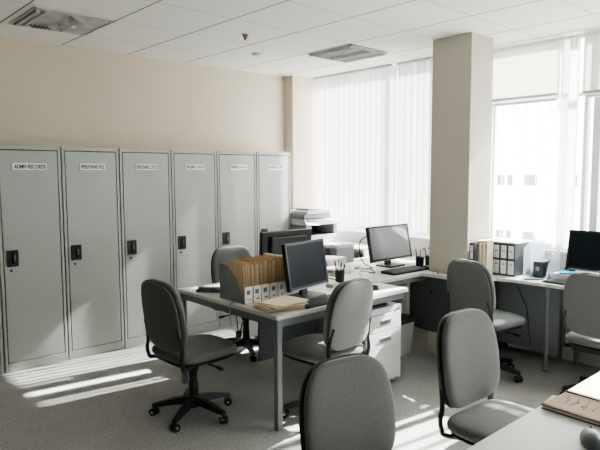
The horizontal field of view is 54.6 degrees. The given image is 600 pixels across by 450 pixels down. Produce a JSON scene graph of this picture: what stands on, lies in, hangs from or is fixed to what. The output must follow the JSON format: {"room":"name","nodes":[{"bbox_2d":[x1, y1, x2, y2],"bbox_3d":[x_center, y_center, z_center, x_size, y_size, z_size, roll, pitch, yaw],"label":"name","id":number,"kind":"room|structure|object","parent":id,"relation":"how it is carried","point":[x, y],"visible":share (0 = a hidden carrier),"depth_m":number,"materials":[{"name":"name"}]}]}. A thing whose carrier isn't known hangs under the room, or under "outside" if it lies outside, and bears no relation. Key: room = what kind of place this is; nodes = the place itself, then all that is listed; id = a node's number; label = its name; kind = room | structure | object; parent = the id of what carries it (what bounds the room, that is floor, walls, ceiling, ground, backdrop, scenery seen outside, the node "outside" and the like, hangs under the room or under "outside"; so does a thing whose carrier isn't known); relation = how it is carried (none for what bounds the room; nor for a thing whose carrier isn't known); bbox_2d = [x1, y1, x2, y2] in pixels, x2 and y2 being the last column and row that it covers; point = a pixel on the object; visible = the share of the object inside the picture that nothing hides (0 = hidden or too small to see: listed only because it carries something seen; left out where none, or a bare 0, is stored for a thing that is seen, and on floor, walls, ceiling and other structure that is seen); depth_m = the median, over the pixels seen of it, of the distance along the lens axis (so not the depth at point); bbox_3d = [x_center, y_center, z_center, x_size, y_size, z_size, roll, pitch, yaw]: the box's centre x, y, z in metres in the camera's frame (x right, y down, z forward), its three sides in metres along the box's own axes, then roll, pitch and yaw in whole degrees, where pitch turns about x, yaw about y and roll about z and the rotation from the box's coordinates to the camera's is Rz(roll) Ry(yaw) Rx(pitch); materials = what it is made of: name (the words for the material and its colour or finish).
{"room":"back office","nodes":[
{"label":"back office","id":0,"kind":"room"},
{"bbox_2d":[0,37,284,152],"bbox_3d":[-2.925,-0.160,4.544,8.350,2.720,0.100,-5,7,-42],"label":"wall","id":1,"kind":"structure","parent":0,"point":[54,95],"depth_m":5.56,"materials":[{"name":"beige paint"}]},
{"bbox_2d":[285,75,313,209],"bbox_3d":[0.018,-0.395,7.030,0.395,2.720,0.145,-5,7,-42],"label":"pier","id":2,"kind":"object","parent":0,"point":[299,91],"visible":0.5,"depth_m":6.88,"materials":[{"name":"beige paint"}]},
{"bbox_2d":[0,321,599,449],"bbox_3d":[-0.039,1.515,1.572,8.250,0.100,8.580,-5,7,-42],"label":"floor","id":3,"kind":"structure","parent":0,"point":[103,401],"depth_m":4.13,"materials":[{"name":"grey carpet"}]},
{"bbox_2d":[0,297,3,374],"bbox_3d":[-2.654,0.294,4.516,0.492,1.820,0.344,-5,7,-42],"label":"locker","id":4,"kind":"object","parent":3,"relation":"on","point":[1,336],"visible":1,"depth_m":4.62,"materials":[{"name":"metal"}]},
{"bbox_2d":[0,145,67,373],"bbox_3d":[-2.279,0.262,4.853,0.498,1.820,0.344,-5,7,-42],"label":"locker","id":5,"kind":"object","parent":3,"relation":"on","point":[32,265],"visible":1,"depth_m":4.73,"materials":[{"name":"metal"}]},
{"bbox_2d":[60,147,123,359],"bbox_3d":[-1.902,0.230,5.193,0.499,1.820,0.344,-5,7,-42],"label":"locker","id":6,"kind":"object","parent":3,"relation":"on","point":[89,176],"visible":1,"depth_m":5.06,"materials":[{"name":"metal"}]},
{"bbox_2d":[118,148,172,347],"bbox_3d":[-1.520,0.197,5.536,0.510,1.820,0.344,-5,7,-42],"label":"locker","id":7,"kind":"object","parent":3,"relation":"on","point":[144,174],"visible":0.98,"depth_m":5.38,"materials":[{"name":"metal"}]},
{"bbox_2d":[141,279,236,431],"bbox_3d":[-0.702,0.794,3.823,0.584,0.934,0.560,-5,7,-43],"label":"office chair","id":8,"kind":"object","parent":3,"relation":"on","point":[165,323],"visible":1,"depth_m":3.67,"materials":[{"name":"fabric"}]},
{"bbox_2d":[170,150,218,333],"bbox_3d":[-1.135,0.165,5.884,0.510,1.820,0.344,-5,7,-42],"label":"locker","id":9,"kind":"object","parent":3,"relation":"on","point":[193,172],"visible":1,"depth_m":5.75,"materials":[{"name":"metal"}]},
{"bbox_2d":[211,245,257,361],"bbox_3d":[-0.505,0.675,5.130,0.546,0.935,0.580,-4,6,-37],"label":"office chair","id":10,"kind":"object","parent":3,"relation":"on","point":[220,255],"visible":0.16,"depth_m":5.16,"materials":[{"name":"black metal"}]},
{"bbox_2d":[216,151,256,326],"bbox_3d":[-0.754,0.132,6.226,0.495,1.820,0.344,-5,7,-42],"label":"locker","id":11,"kind":"object","parent":3,"relation":"on","point":[236,170],"visible":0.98,"depth_m":6.07,"materials":[{"name":"metal"}]},
{"bbox_2d":[256,152,290,255],"bbox_3d":[-0.386,0.101,6.558,0.479,1.820,0.344,-5,7,-42],"label":"locker","id":12,"kind":"object","parent":3,"relation":"on","point":[273,169],"visible":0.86,"depth_m":6.38,"materials":[{"name":"metal"}]},
{"bbox_2d":[178,274,407,431],"bbox_3d":[-0.051,0.841,4.412,1.291,0.730,1.171,-5,7,-42],"label":"desk","id":13,"kind":"object","parent":3,"relation":"on","point":[274,329],"visible":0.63,"depth_m":4.10,"materials":[{"name":"laminate"}]},
{"bbox_2d":[196,286,219,292],"bbox_3d":[-0.657,0.470,4.263,0.200,0.040,0.060,1,5,8],"label":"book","id":14,"kind":"object","parent":13,"relation":"on","point":[206,289],"visible":0.76,"depth_m":4.24,"materials":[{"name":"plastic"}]},
{"bbox_2d":[219,262,252,304],"bbox_3d":[-0.437,0.394,3.960,0.067,0.245,0.293,-5,7,-42],"label":"magazine file","id":15,"kind":"object","parent":13,"relation":"on","point":[229,290],"visible":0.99,"depth_m":3.95,"materials":[{"name":"grey plastic"}]},
{"bbox_2d":[226,260,244,300],"bbox_3d":[-0.437,0.381,3.928,0.007,0.264,0.214,-5,7,-42],"label":"manila folder","id":16,"kind":"object","parent":15,"relation":"in","point":[237,270],"visible":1,"depth_m":3.89,"materials":[{"name":"brown paper"}]},
{"bbox_2d":[228,260,247,286],"bbox_3d":[-0.422,0.378,3.941,0.006,0.268,0.214,-5,7,-42],"label":"manila folder","id":17,"kind":"object","parent":15,"relation":"in","point":[243,263],"visible":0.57,"depth_m":3.87,"materials":[{"name":"brown paper"}]},
{"bbox_2d":[234,260,249,286],"bbox_3d":[-0.407,0.379,3.956,0.006,0.264,0.214,-5,7,-42],"label":"manila folder","id":18,"kind":"object","parent":15,"relation":"in","point":[248,266],"visible":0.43,"depth_m":3.88,"materials":[{"name":"brown paper"}]},
{"bbox_2d":[236,316,243,337],"bbox_3d":[-0.440,0.665,4.368,0.116,0.312,0.222,-2,5,-15],"label":"cable","id":19,"kind":"object","parent":13,"relation":"hanging from","point":[239,332],"visible":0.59,"depth_m":4.27,"materials":[{"name":"plastic"}]},
{"bbox_2d":[253,285,260,302],"bbox_3d":[-0.384,0.390,4.008,0.067,0.245,0.293,-5,7,-42],"label":"magazine file","id":20,"kind":"object","parent":13,"relation":"on","point":[256,289],"visible":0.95,"depth_m":3.90,"materials":[{"name":"white paper"}]},
{"bbox_2d":[235,260,253,286],"bbox_3d":[-0.384,0.379,3.977,0.009,0.259,0.214,-5,7,-42],"label":"manila folder","id":21,"kind":"object","parent":20,"relation":"in","point":[250,264],"visible":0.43,"depth_m":3.90,"materials":[{"name":"brown paper"}]},
{"bbox_2d":[237,257,256,285],"bbox_3d":[-0.367,0.370,3.990,0.011,0.276,0.214,-5,7,-42],"label":"manila folder","id":22,"kind":"object","parent":20,"relation":"in","point":[253,262],"visible":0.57,"depth_m":3.92,"materials":[{"name":"brown paper"}]},
{"bbox_2d":[256,264,258,284],"bbox_3d":[-0.353,0.377,4.004,0.008,0.259,0.214,-5,7,-42],"label":"manila folder","id":23,"kind":"object","parent":20,"relation":"in","point":[257,266],"visible":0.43,"depth_m":3.93,"materials":[{"name":"brown paper"}]},
{"bbox_2d":[261,283,268,300],"bbox_3d":[-0.331,0.385,4.056,0.067,0.245,0.293,-5,7,-42],"label":"magazine file","id":24,"kind":"object","parent":13,"relation":"on","point":[265,287],"visible":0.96,"depth_m":3.95,"materials":[{"name":"white paper"}]},
{"bbox_2d":[245,257,264,283],"bbox_3d":[-0.314,0.366,4.038,0.012,0.273,0.214,-5,7,-42],"label":"manila folder","id":25,"kind":"object","parent":24,"relation":"in","point":[255,259],"visible":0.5,"depth_m":3.97,"materials":[{"name":"brown paper"}]},
{"bbox_2d":[247,256,266,283],"bbox_3d":[-0.300,0.364,4.051,0.007,0.275,0.214,-5,7,-42],"label":"manila folder","id":26,"kind":"object","parent":24,"relation":"in","point":[247,256],"visible":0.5,"depth_m":3.97,"materials":[{"name":"brown paper"}]},
{"bbox_2d":[256,261,261,296],"bbox_3d":[-0.331,0.374,4.024,0.008,0.260,0.214,-5,7,-42],"label":"manila folder","id":27,"kind":"object","parent":24,"relation":"in","point":[258,263],"visible":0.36,"depth_m":3.95,"materials":[{"name":"brown paper"}]},
{"bbox_2d":[269,282,276,298],"bbox_3d":[-0.278,0.381,4.103,0.067,0.245,0.293,-5,7,-42],"label":"magazine file","id":28,"kind":"object","parent":13,"relation":"on","point":[273,286],"visible":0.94,"depth_m":4.00,"materials":[{"name":"white paper"}]},
{"bbox_2d":[255,257,272,282],"bbox_3d":[-0.262,0.366,4.086,0.010,0.266,0.214,-5,7,-42],"label":"manila folder","id":29,"kind":"object","parent":28,"relation":"in","point":[271,262],"visible":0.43,"depth_m":4.01,"materials":[{"name":"brown paper"}]},
{"bbox_2d":[256,256,274,282],"bbox_3d":[-0.245,0.362,4.100,0.012,0.269,0.214,-5,7,-42],"label":"manila folder","id":30,"kind":"object","parent":28,"relation":"in","point":[273,261],"visible":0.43,"depth_m":4.03,"materials":[{"name":"brown paper"}]},
{"bbox_2d":[265,260,270,295],"bbox_3d":[-0.277,0.370,4.072,0.010,0.260,0.214,-5,7,-42],"label":"manila folder","id":31,"kind":"object","parent":28,"relation":"in","point":[268,262],"visible":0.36,"depth_m":4.00,"materials":[{"name":"brown paper"}]},
{"bbox_2d":[264,253,287,295],"bbox_3d":[-0.175,0.354,4.174,0.028,0.285,0.243,-5,7,-42],"label":"document folder","id":32,"kind":"object","parent":13,"relation":"on","point":[286,293],"visible":0.23,"depth_m":4.09,"materials":[{"name":"white paper"}]},
{"bbox_2d":[277,281,284,296],"bbox_3d":[-0.225,0.376,4.151,0.067,0.245,0.293,-5,7,-42],"label":"magazine file","id":33,"kind":"object","parent":13,"relation":"on","point":[281,285],"visible":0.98,"depth_m":4.05,"materials":[{"name":"white paper"}]},
{"bbox_2d":[258,255,277,293],"bbox_3d":[-0.226,0.359,4.118,0.006,0.273,0.214,-5,7,-42],"label":"manila folder","id":34,"kind":"object","parent":33,"relation":"in","point":[273,258],"visible":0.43,"depth_m":4.05,"materials":[{"name":"brown paper"}]},
{"bbox_2d":[263,254,282,280],"bbox_3d":[-0.193,0.355,4.147,0.009,0.275,0.214,-5,7,-42],"label":"manila folder","id":35,"kind":"object","parent":33,"relation":"in","point":[280,258],"visible":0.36,"depth_m":4.07,"materials":[{"name":"brown paper"}]},
{"bbox_2d":[277,258,280,281],"bbox_3d":[-0.208,0.361,4.134,0.011,0.266,0.214,-5,7,-42],"label":"manila folder","id":36,"kind":"object","parent":33,"relation":"in","point":[278,259],"visible":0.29,"depth_m":4.06,"materials":[{"name":"brown paper"}]},
{"bbox_2d":[259,228,311,255],"bbox_3d":[-0.112,0.247,4.623,0.490,0.415,0.190,-4,7,-38],"label":"computer monitor","id":37,"kind":"object","parent":13,"relation":"on","point":[271,242],"visible":0.26,"depth_m":4.52,"materials":[{"name":"black plastic"}]},
{"bbox_2d":[281,238,328,298],"bbox_3d":[0.050,0.309,4.085,0.190,0.388,0.455,4,6,37],"label":"computer monitor","id":38,"kind":"object","parent":13,"relation":"on","point":[305,266],"visible":0.93,"depth_m":4.07,"materials":[{"name":"black plastic"}]},
{"bbox_2d":[304,294,330,308],"bbox_3d":[0.158,0.506,3.916,0.440,0.027,0.150,-5,7,-43],"label":"keyboard","id":39,"kind":"object","parent":13,"relation":"on","point":[318,301],"visible":0.52,"depth_m":3.84,"materials":[{"name":"black plastic"}]},
{"bbox_2d":[326,281,337,287],"bbox_3d":[0.244,0.456,4.444,0.060,0.030,0.100,3,6,28],"label":"power adapter","id":40,"kind":"object","parent":13,"relation":"on","point":[331,284],"visible":0.92,"depth_m":4.41,"materials":[{"name":"white plastic"}]},
{"bbox_2d":[335,269,344,282],"bbox_3d":[0.318,0.406,4.627,0.078,0.095,0.078,-5,7,-42],"label":"pen cup","id":41,"kind":"object","parent":13,"relation":"on","point":[339,275],"visible":0.9,"depth_m":4.60,"materials":[{"name":"black plastic"}]},
{"bbox_2d":[372,282,388,287],"bbox_3d":[0.600,0.460,4.469,0.100,0.014,0.140,-3,6,-30],"label":"notepad","id":42,"kind":"object","parent":13,"relation":"on","point":[380,285],"visible":0.55,"depth_m":4.46,"materials":[{"name":"white paper"}]},
{"bbox_3d":[-0.143,0.531,3.761,0.272,0.005,0.220,-4,6,-35],"label":"manila folder","id":43,"kind":"object","parent":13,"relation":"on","visible":0},
{"bbox_2d":[256,307,305,312],"bbox_3d":[-0.134,0.527,3.749,0.272,0.005,0.220,-3,6,-29],"label":"manila folder","id":44,"kind":"object","parent":43,"relation":"on","point":[256,307],"visible":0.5,"depth_m":3.66,"materials":[{"name":"white paper"}]},
{"bbox_2d":[254,305,303,311],"bbox_3d":[-0.136,0.521,3.756,0.272,0.005,0.220,-4,6,-36],"label":"manila folder","id":45,"kind":"object","parent":44,"relation":"on","point":[254,305],"visible":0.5,"depth_m":3.68,"materials":[{"name":"white paper"}]},
{"bbox_3d":[-0.119,0.514,3.769,0.272,0.005,0.220,-5,7,-42],"label":"manila folder","id":46,"kind":"object","parent":45,"relation":"on","visible":0},
{"bbox_2d":[253,303,304,309],"bbox_3d":[-0.137,0.510,3.755,0.272,0.005,0.220,-3,6,-28],"label":"manila folder","id":47,"kind":"object","parent":46,"relation":"on","point":[253,303],"visible":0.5,"depth_m":3.69,"materials":[{"name":"white paper"}]},
{"bbox_2d":[255,302,306,309],"bbox_3d":[-0.127,0.505,3.746,0.220,0.005,0.272,4,7,41],"label":"manila folder","id":48,"kind":"object","parent":47,"relation":"on","point":[306,302],"visible":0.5,"depth_m":3.65,"materials":[{"name":"beige paper"}]},
{"bbox_2d":[256,301,307,308],"bbox_3d":[-0.122,0.498,3.759,0.272,0.005,0.220,-5,7,-41],"label":"manila folder","id":49,"kind":"object","parent":48,"relation":"on","point":[275,307],"visible":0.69,"depth_m":3.68,"materials":[{"name":"beige paper"}]},
{"bbox_2d":[258,295,308,307],"bbox_3d":[-0.110,0.492,3.766,0.220,0.005,0.272,4,7,39],"label":"manila folder","id":50,"kind":"object","parent":49,"relation":"on","point":[282,301],"visible":1,"depth_m":3.74,"materials":[{"name":"white paper"}]},
{"bbox_2d":[282,278,372,417],"bbox_3d":[0.177,0.788,3.849,0.580,0.935,0.546,4,7,42],"label":"office chair","id":51,"kind":"object","parent":3,"relation":"on","point":[347,319],"visible":0.75,"depth_m":3.63,"materials":[{"name":"fabric"}]},
{"bbox_2d":[324,240,368,258],"bbox_3d":[0.442,0.606,6.605,0.440,0.800,1.150,-5,7,-42],"label":"base cabinet","id":52,"kind":"object","parent":3,"relation":"on","point":[364,252],"visible":0.06,"depth_m":6.37,"materials":[{"name":"paint"}]},
{"bbox_2d":[291,208,338,242],"bbox_3d":[0.125,-0.004,6.724,0.510,0.395,0.430,-5,7,-42],"label":"printer","id":53,"kind":"object","parent":52,"relation":"on","point":[324,226],"visible":0.66,"depth_m":6.59,"materials":[{"name":"grey plastic"}]},
{"bbox_2d":[296,208,324,210],"bbox_3d":[0.122,-0.184,6.658,0.260,0.023,0.220,-5,7,-42],"label":"tray","id":54,"kind":"object","parent":53,"relation":"on","point":[300,209],"depth_m":6.56,"materials":[{"name":"grey plastic"}]},
{"bbox_2d":[311,233,336,242],"bbox_3d":[0.115,0.145,6.749,0.490,0.095,0.400,-5,7,-42],"label":"paper tray","id":55,"kind":"object","parent":53,"relation":"on","point":[327,237],"depth_m":6.66,"materials":[{"name":"white plastic"}]},
{"bbox_2d":[299,353,395,449],"bbox_3d":[0.279,0.974,2.094,0.545,0.880,0.580,-4,6,-33],"label":"office chair","id":56,"kind":"object","parent":3,"relation":"on","point":[346,402],"visible":1,"depth_m":2.23,"materials":[{"name":"fabric"}]},
{"bbox_2d":[312,302,400,379],"bbox_3d":[0.434,0.887,4.537,0.394,0.612,0.593,-5,7,-42],"label":"drawer pedestal","id":57,"kind":"object","parent":3,"relation":"on","point":[385,326],"visible":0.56,"depth_m":4.35,"materials":[{"name":"paint"}]},
{"bbox_2d":[328,256,429,314],"bbox_3d":[0.795,0.742,5.476,1.400,0.730,0.970,-5,7,-42],"label":"desk","id":58,"kind":"object","parent":3,"relation":"on","point":[406,279],"visible":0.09,"depth_m":5.15,"materials":[{"name":"laminate"}]},
{"bbox_2d":[326,255,346,266],"bbox_3d":[0.260,0.344,5.380,0.223,0.083,0.313,4,6,36],"label":"paper stack","id":59,"kind":"object","parent":58,"relation":"on","point":[330,259],"visible":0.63,"depth_m":5.33,"materials":[{"name":"white paper"}]},
{"bbox_2d":[327,266,352,273],"bbox_3d":[0.323,0.394,5.096,0.192,0.035,0.214,-4,6,-36],"label":"paper stack","id":60,"kind":"object","parent":58,"relation":"on","point":[330,268],"visible":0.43,"depth_m":5.05,"materials":[{"name":"white paper"}]},
{"bbox_2d":[330,243,353,262],"bbox_3d":[0.407,0.274,5.631,0.238,0.178,0.108,-5,7,-42],"label":"box","id":61,"kind":"object","parent":58,"relation":"on","point":[342,249],"visible":0.83,"depth_m":5.59,"materials":[{"name":"cardboard"}]},
{"bbox_2d":[354,266,374,275],"bbox_3d":[0.574,0.397,5.121,0.168,0.024,0.443,-1,5,-4],"label":"cable","id":62,"kind":"object","parent":58,"relation":"on","point":[359,266],"visible":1,"depth_m":5.15,"materials":[{"name":"plastic"}]},
{"bbox_2d":[365,223,411,267],"bbox_3d":[0.846,0.191,5.420,0.580,0.377,0.190,-5,7,-42],"label":"computer monitor","id":63,"kind":"object","parent":58,"relation":"on","point":[386,243],"visible":1,"depth_m":5.40,"materials":[{"name":"black plastic"}]},
{"bbox_2d":[359,236,372,267],"bbox_3d":[0.589,0.244,5.223,0.138,0.298,0.026,-2,6,-24],"label":"cable","id":64,"kind":"object","parent":63,"relation":"attached to","point":[365,236],"visible":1,"depth_m":5.20,"materials":[{"name":"plastic"}]},
{"bbox_2d":[381,265,426,275],"bbox_3d":[0.915,0.396,5.101,0.440,0.027,0.150,-5,7,-40],"label":"keyboard","id":65,"kind":"object","parent":58,"relation":"on","point":[409,269],"visible":1,"depth_m":5.05,"materials":[{"name":"black plastic"}]},
{"bbox_2d":[416,256,423,266],"bbox_3d":[1.100,0.339,5.339,0.078,0.095,0.078,-5,7,-42],"label":"pen cup","id":66,"kind":"object","parent":58,"relation":"on","point":[419,260],"visible":0.79,"depth_m":5.31,"materials":[{"name":"black plastic"}]},
{"bbox_2d":[400,313,414,355],"bbox_3d":[0.848,0.966,5.185,0.222,0.337,0.304,-5,7,-42],"label":"waste bin","id":67,"kind":"object","parent":3,"relation":"on","point":[407,321],"visible":0.36,"depth_m":5.09,"materials":[{"name":"plastic"}]},
{"bbox_2d":[436,308,534,445],"bbox_3d":[0.923,0.895,2.639,0.546,0.935,0.580,-5,7,-40],"label":"office chair","id":68,"kind":"object","parent":3,"relation":"on","point":[467,352],"visible":0.88,"depth_m":2.71,"materials":[{"name":"grey fabric"}]},
{"bbox_2d":[410,270,562,371],"bbox_3d":[1.594,0.777,5.057,0.820,0.730,1.165,-5,7,-42],"label":"desk","id":69,"kind":"object","parent":3,"relation":"on","point":[428,297],"visible":0.66,"depth_m":4.97,"materials":[{"name":"metal"}]},
{"bbox_2d":[469,241,485,261],"bbox_3d":[1.512,0.282,4.897,0.252,0.285,0.042,-5,7,-42],"label":"ring binder","id":70,"kind":"object","parent":69,"relation":"on","point":[473,248],"visible":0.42,"depth_m":4.81,"materials":[{"name":"white paper"}]},
{"bbox_2d":[478,242,482,262],"bbox_3d":[1.528,0.285,4.870,0.105,0.285,0.015,-5,7,-42],"label":"folder","id":71,"kind":"object","parent":69,"relation":"on","point":[481,243],"visible":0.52,"depth_m":4.83,"materials":[{"name":"white paper"}]},
{"bbox_2d":[481,241,486,264],"bbox_3d":[1.556,0.282,4.871,0.105,0.291,0.015,-5,7,-42],"label":"folder","id":72,"kind":"object","parent":69,"relation":"on","point":[484,243],"visible":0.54,"depth_m":4.83,"materials":[{"name":"beige cardboard"}]},
{"bbox_2d":[485,240,493,274],"bbox_3d":[1.585,0.278,4.872,0.105,0.297,0.015,-5,7,-42],"label":"folder","id":73,"kind":"object","parent":69,"relation":"on","point":[489,245],"visible":0.73,"depth_m":4.86,"materials":[{"name":"beige cardboard"}]},
{"bbox_2d":[493,242,501,274],"bbox_3d":[1.763,0.276,5.014,0.272,0.275,0.064,-5,7,-42],"label":"ring binder","id":74,"kind":"object","parent":69,"relation":"on","point":[496,245],"visible":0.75,"depth_m":4.92,"materials":[{"name":"white cardboard"}]},
{"bbox_2d":[500,242,507,275],"bbox_3d":[1.807,0.280,4.966,0.272,0.275,0.064,-5,7,-42],"label":"ring binder","id":75,"kind":"object","parent":69,"relation":"on","point":[503,246],"visible":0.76,"depth_m":4.87,"materials":[{"name":"white cardboard"}]},
{"bbox_2d":[507,241,530,276],"bbox_3d":[1.851,0.284,4.917,0.272,0.275,0.064,-5,7,-42],"label":"ring binder","id":76,"kind":"object","parent":69,"relation":"on","point":[518,256],"visible":0.96,"depth_m":4.85,"materials":[{"name":"white paper"}]},
{"bbox_2d":[493,238,527,243],"bbox_3d":[1.796,0.135,4.980,0.250,0.008,0.240,5,7,44],"label":"loose papers","id":77,"kind":"object","parent":76,"relation":"on","point":[516,241],"visible":0.88,"depth_m":4.95,"materials":[{"name":"white paper"}]},
{"bbox_2d":[517,285,530,342],"bbox_3d":[1.796,0.717,4.654,0.150,0.482,0.014,-2,5,-18],"label":"cable","id":78,"kind":"object","parent":69,"relation":"hanging from","point":[517,285],"visible":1,"depth_m":4.66,"materials":[{"name":"plastic"}]},
{"bbox_3d":[2.028,0.275,4.872,0.260,0.300,0.193,-5,7,-42],"label":"rack","id":79,"kind":"object","parent":69,"relation":"on","visible":0},
{"bbox_2d":[533,259,551,276],"bbox_3d":[2.021,0.360,4.848,0.172,0.125,0.077,-5,7,-42],"label":"box","id":80,"kind":"object","parent":79,"relation":"in","point":[541,268],"visible":0.92,"depth_m":4.80,"materials":[{"name":"blue cardboard"}]},
{"bbox_2d":[549,251,559,271],"bbox_3d":[2.154,0.304,4.917,0.081,0.179,0.082,0,5,5],"label":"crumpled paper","id":81,"kind":"object","parent":79,"relation":"in","point":[554,257],"visible":0.94,"depth_m":4.89,"materials":[{"name":"white paper"}]},
{"bbox_2d":[447,259,525,382],"bbox_3d":[1.484,0.719,4.576,0.584,0.934,0.560,-3,6,-32],"label":"office chair","id":82,"kind":"object","parent":3,"relation":"on","point":[470,284],"visible":0.63,"depth_m":4.40,"materials":[{"name":"grey fabric"}]},
{"bbox_2d":[466,372,599,449],"bbox_3d":[0.981,1.080,1.732,1.732,0.730,0.805,-5,7,-42],"label":"desk","id":83,"kind":"object","parent":3,"relation":"on","point":[539,429],"visible":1,"depth_m":1.95,"materials":[{"name":"laminate"}]},
{"bbox_2d":[541,390,599,426],"bbox_3d":[1.101,0.674,2.048,0.206,0.020,0.420,-5,7,-40],"label":"folder","id":84,"kind":"object","parent":83,"relation":"on","point":[581,407],"visible":1,"depth_m":2.12,"materials":[{"name":"white paper"}]},
{"bbox_2d":[579,426,599,449],"bbox_3d":[0.936,0.680,1.863,0.071,0.044,0.129,2,5,20],"label":"computer mouse","id":85,"kind":"object","parent":83,"relation":"on","point":[589,437],"visible":1,"depth_m":1.83,"materials":[{"name":"plastic"}]},
{"bbox_2d":[546,283,599,364],"bbox_3d":[2.587,0.853,4.186,0.520,0.730,1.445,-5,7,-42],"label":"desk","id":86,"kind":"object","parent":3,"relation":"on","point":[556,286],"visible":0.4,"depth_m":4.68,"materials":[{"name":"laminate"}]},
{"bbox_2d":[542,277,566,284],"bbox_3d":[2.115,0.448,4.476,0.150,0.027,0.440,-5,7,-44],"label":"keyboard","id":87,"kind":"object","parent":86,"relation":"on","point":[551,280],"visible":0.35,"depth_m":4.55,"materials":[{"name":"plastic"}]},
{"bbox_2d":[550,269,567,278],"bbox_3d":[2.210,0.413,4.735,0.260,0.050,0.230,-5,7,-42],"label":"tray","id":88,"kind":"object","parent":86,"relation":"on","point":[551,273],"visible":0.21,"depth_m":4.70,"materials":[{"name":"white plastic"}]},
{"bbox_2d":[553,271,569,276],"bbox_3d":[2.210,0.411,4.735,0.220,0.045,0.200,-5,7,-42],"label":"paper stack","id":89,"kind":"object","parent":88,"relation":"in","point":[554,273],"visible":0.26,"depth_m":4.70,"materials":[{"name":"white paper"}]},
{"bbox_2d":[559,270,581,274],"bbox_3d":[2.191,0.384,4.705,0.140,0.012,0.145,4,6,36],"label":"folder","id":90,"kind":"object","parent":89,"relation":"on","point":[562,271],"visible":0.64,"depth_m":4.68,"materials":[{"name":"blue plastic"}]},
{"bbox_2d":[565,230,599,272],"bbox_3d":[2.343,0.257,4.497,0.190,0.403,0.540,-5,7,-42],"label":"computer monitor","id":91,"kind":"object","parent":86,"relation":"on","point":[583,251],"visible":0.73,"depth_m":4.60,"materials":[{"name":"black plastic"}]},
{"bbox_2d":[559,272,599,394],"bbox_3d":[2.143,0.767,4.006,0.580,0.935,0.546,-5,7,-42],"label":"office chair","id":92,"kind":"object","parent":3,"relation":"on","point":[581,291],"visible":0.95,"depth_m":3.90,"materials":[{"name":"grey fabric"}]},
{"bbox_2d":[0,0,599,77],"bbox_3d":[-0.049,-1.294,1.318,8.250,0.100,8.580,-5,7,-42],"label":"ceiling","id":93,"kind":"structure","parent":0,"point":[200,32],"depth_m":4.50,"materials":[{"name":"tile"}]},
{"bbox_2d":[9,7,114,35],"bbox_3d":[-1.770,-1.486,4.320,0.570,0.045,0.570,-5,7,-42],"label":"ceiling light","id":94,"kind":"object","parent":93,"relation":"attached to","point":[36,17],"visible":1,"depth_m":4.27,"materials":[{"name":"metal"}]},
{"bbox_2d":[252,53,264,56],"bbox_3d":[-0.393,-1.610,5.511,0.130,0.024,0.130,-5,7,-42],"label":"smoke detector","id":95,"kind":"object","parent":93,"relation":"attached to","point":[253,54],"visible":1,"depth_m":5.47,"materials":[{"name":"beige plastic"}]},
{"bbox_2d":[308,44,386,62],"bbox_3d":[0.445,-1.605,5.464,0.500,0.030,0.555,-5,7,-42],"label":"recessed light","id":96,"kind":"object","parent":93,"relation":"in","point":[350,52],"visible":1,"depth_m":5.40,"materials":[{"name":"metal"}]},
{"bbox_2d":[552,33,583,248],"bbox_3d":[2.189,-0.669,4.784,0.029,1.735,0.220,-5,7,-42],"label":"sheer curtain","id":97,"kind":"object","parent":93,"relation":"hanging from","point":[569,48],"visible":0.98,"depth_m":4.78,"materials":[{"name":"fabric"}]},
{"bbox_2d":[428,32,493,353],"bbox_3d":[1.385,-0.220,5.041,0.335,2.720,0.380,-5,7,-42],"label":"column","id":98,"kind":"structure","parent":0,"point":[462,64],"depth_m":4.87,"materials":[{"name":"paint"}]},
{"bbox_2d":[337,231,599,366],"bbox_3d":[3.004,-0.142,4.122,0.120,2.720,8.480,-5,7,-42],"label":"wall","id":99,"kind":"structure","parent":0,"point":[567,352],"depth_m":5.12,"materials":[{"name":"white paint"}]},
{"bbox_2d":[337,66,429,236],"bbox_3d":[0.878,-0.810,6.424,0.065,1.790,1.820,-5,7,-42],"label":"window","id":100,"kind":"structure","parent":99,"relation":"in","point":[396,67],"depth_m":6.22,"materials":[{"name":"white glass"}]},
{"bbox_2d":[313,64,394,229],"bbox_3d":[0.576,-0.834,6.560,0.064,1.754,1.190,-5,7,-42],"label":"vertical blind","id":101,"kind":"object","parent":100,"relation":"attached to","point":[354,110],"visible":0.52,"depth_m":6.49,"materials":[{"name":"fabric"}]},
{"bbox_2d":[396,57,432,235],"bbox_3d":[1.228,-0.771,5.842,0.080,1.754,0.654,-5,7,-42],"label":"vertical blind","id":102,"kind":"object","parent":100,"relation":"attached to","point":[414,119],"visible":0.57,"depth_m":5.91,"materials":[{"name":"fabric"}]},
{"bbox_2d":[337,229,566,254],"bbox_3d":[3.019,0.307,4.073,0.080,0.025,8.330,-5,7,-42],"label":"sill","id":103,"kind":"structure","parent":99,"relation":"attached to","point":[338,230],"depth_m":5.91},
{"bbox_2d":[489,36,599,250],"bbox_3d":[2.458,-0.658,4.684,0.065,1.790,2.010,-5,7,-42],"label":"window","id":104,"kind":"structure","parent":99,"relation":"in","point":[594,213],"depth_m":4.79,"materials":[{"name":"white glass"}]},
{"bbox_2d":[489,98,556,245],"bbox_3d":[1.918,-0.454,5.105,0.084,1.239,0.630,-5,7,-42],"label":"vertical blind","id":105,"kind":"object","parent":104,"relation":"attached to","point":[552,99],"visible":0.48,"depth_m":5.05,"materials":[{"name":"fabric"}]},
{"bbox_2d":[492,36,564,101],"bbox_3d":[1.957,-1.340,5.053,0.043,0.479,0.665,-5,7,-42],"label":"roller shade","id":106,"kind":"object","parent":104,"relation":"attached to","point":[527,70],"visible":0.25,"depth_m":5.04,"materials":[{"name":"fabric"}]},
{"bbox_2d":[582,30,599,93],"bbox_3d":[2.675,-1.266,4.263,0.043,0.489,1.155,-5,7,-42],"label":"roller shade","id":107,"kind":"object","parent":104,"relation":"attached to","point":[591,63],"visible":1,"depth_m":4.64,"materials":[{"name":"fabric"}]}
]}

